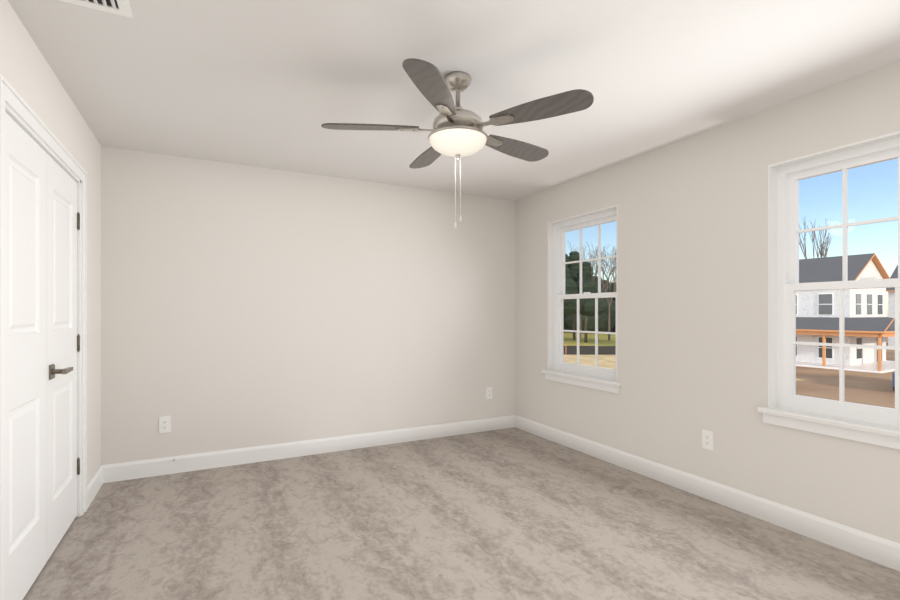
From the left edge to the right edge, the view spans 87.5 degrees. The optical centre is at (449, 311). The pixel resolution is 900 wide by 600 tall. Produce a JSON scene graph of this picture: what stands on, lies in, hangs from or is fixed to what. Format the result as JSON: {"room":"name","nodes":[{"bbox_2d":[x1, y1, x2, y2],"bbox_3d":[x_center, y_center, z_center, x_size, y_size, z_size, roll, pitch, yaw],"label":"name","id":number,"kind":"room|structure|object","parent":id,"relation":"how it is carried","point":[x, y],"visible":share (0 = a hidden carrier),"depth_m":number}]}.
{"room":"empty bedroom","nodes":[
{"label":"empty bedroom","id":0,"kind":"room"},
{"bbox_2d":[0,0,100,484],"bbox_3d":[-1.484,0.018,1.251,0.120,2.441,5.025,0,0,-27],"label":"wall","id":1,"kind":"structure","parent":0,"point":[28,74],"depth_m":2.79},
{"bbox_2d":[5,112,79,599],"bbox_3d":[-1.962,0.220,2.309,0.099,2.008,1.237,0,0,-27],"label":"closet door","id":2,"kind":"structure","parent":1,"relation":"in","point":[42,339],"depth_m":2.19},
{"bbox_2d":[0,73,86,599],"bbox_3d":[-2.008,0.185,2.285,0.138,2.105,1.377,0,0,-27],"label":"door frame","id":3,"kind":"structure","parent":1,"relation":"attached to","point":[16,103],"depth_m":2.29},
{"bbox_2d":[87,465,106,508],"bbox_3d":[-2.395,1.174,3.162,0.015,0.128,0.523,0,0,-27],"label":"baseboard","id":4,"kind":"structure","parent":1,"relation":"attached to","point":[100,477],"depth_m":3.20},
{"bbox_2d":[101,146,514,464],"bbox_3d":[-0.941,0.018,4.292,3.635,2.440,0.120,0,0,-27],"label":"wall","id":5,"kind":"structure","parent":0,"point":[244,306],"depth_m":4.00},
{"bbox_2d":[159,416,170,432],"bbox_3d":[-2.173,0.858,3.583,0.076,0.124,0.009,0,0,-27],"label":"electrical outlet","id":6,"kind":"object","parent":5,"relation":"attached to","point":[164,424],"visible":1,"depth_m":3.58},
{"bbox_2d":[107,415,514,482],"bbox_3d":[-0.926,1.174,4.223,3.600,0.128,0.015,0,0,-27],"label":"baseboard","id":7,"kind":"structure","parent":5,"relation":"attached to","point":[216,459],"depth_m":4.00},
{"bbox_2d":[486,387,491,398],"bbox_3d":[0.410,0.848,4.916,0.076,0.124,0.009,0,0,-27],"label":"electrical outlet","id":8,"kind":"object","parent":5,"relation":"attached to","point":[488,392],"visible":1,"depth_m":4.91},
{"bbox_2d":[8,0,899,200],"bbox_3d":[0.202,-1.262,2.121,3.915,0.120,5.025,0,0,-27],"label":"ceiling","id":9,"kind":"structure","parent":0,"point":[274,84],"depth_m":2.34},
{"bbox_2d":[59,0,132,17],"bbox_3d":[-1.411,-1.195,1.710,0.400,0.014,0.250,0,0,-27],"label":"ceiling vent","id":10,"kind":"object","parent":9,"relation":"in","point":[121,7],"visible":1,"depth_m":1.83},
{"bbox_2d":[321,58,593,228],"bbox_3d":[0.040,-0.815,2.458,1.313,0.774,1.292,0,0,-27],"label":"ceiling fan","id":11,"kind":"object","parent":9,"relation":"hanging from","point":[457,132],"visible":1,"depth_m":2.30},
{"bbox_2d":[23,427,899,599],"bbox_3d":[0.202,1.313,2.121,3.915,0.150,5.025,0,0,-27],"label":"floor","id":12,"kind":"structure","parent":0,"point":[513,513],"depth_m":2.57},
{"bbox_2d":[515,61,899,542],"bbox_3d":[1.870,0.018,2.983,0.160,2.440,5.025,0,0,-27],"label":"wall","id":13,"kind":"structure","parent":0,"point":[692,287],"depth_m":3.12},
{"bbox_2d":[542,205,620,393],"bbox_3d":[1.203,-0.106,4.222,0.199,1.525,0.953,0,0,-27],"label":"window","id":14,"kind":"structure","parent":13,"relation":"in","point":[587,376],"depth_m":4.35},
{"bbox_2d":[515,415,899,570],"bbox_3d":[1.793,1.174,2.942,0.015,0.128,4.785,0,0,-27],"label":"baseboard","id":15,"kind":"structure","parent":13,"relation":"attached to","point":[874,548],"depth_m":2.90},
{"bbox_2d":[702,429,712,450],"bbox_3d":[1.707,0.848,3.115,0.009,0.124,0.076,0,0,-27],"label":"electrical outlet","id":16,"kind":"object","parent":13,"relation":"attached to","point":[707,439],"visible":1,"depth_m":3.11},
{"bbox_2d":[757,131,899,449],"bbox_3d":[2.135,-0.106,2.417,0.199,1.525,0.953,0,0,-27],"label":"window","id":17,"kind":"structure","parent":13,"relation":"in","point":[840,418],"depth_m":2.62},
{"label":"outside","id":18,"kind":"structure","parent":0,"visible":0},
{"bbox_2d":[796,337,894,408],"bbox_3d":[-0.609,3.798,-0.314,600.000,0.001,600.000,0,0,-27],"label":"ground","id":19,"kind":"structure","parent":18,"point":[854,383],"depth_m":24.29},
{"bbox_2d":[564,346,615,354],"bbox_3d":[5.433,3.323,41.921,27.520,0.950,15.520,0,0,-27],"label":"fence","id":20,"kind":"object","parent":19,"relation":"on","point":[571,350],"depth_m":41.69},
{"bbox_2d":[564,331,805,380],"bbox_3d":[11.273,3.778,67.149,67.000,0.001,81.000,0,0,-27],"label":"grass field","id":21,"kind":"structure","parent":19,"relation":"on","point":[604,360],"depth_m":53.01},
{"bbox_2d":[564,218,831,341],"bbox_3d":[25.713,-2.505,79.436,53.238,15.364,66.277,0,0,-27],"label":"trees","id":22,"kind":"object","parent":19,"relation":"on","point":[571,281],"depth_m":58.40},
{"bbox_2d":[796,253,894,372],"bbox_3d":[26.610,-0.182,38.068,9.250,8.080,15.950,0,0,-30],"label":"house","id":23,"kind":"structure","parent":19,"relation":"on","point":[864,358],"depth_m":33.53},
{"bbox_2d":[886,265,897,345],"bbox_3d":[52.864,-0.682,46.346,8.200,9.080,13.200,0,0,-30],"label":"house","id":24,"kind":"structure","parent":19,"relation":"on","point":[891,313],"depth_m":49.63},
{"bbox_2d":[892,370,894,390],"bbox_3d":[23.200,2.908,22.767,5.400,1.780,2.040,0,0,-39],"label":"truck","id":25,"kind":"object","parent":19,"relation":"on","point":[893,378],"depth_m":21.76}
]}

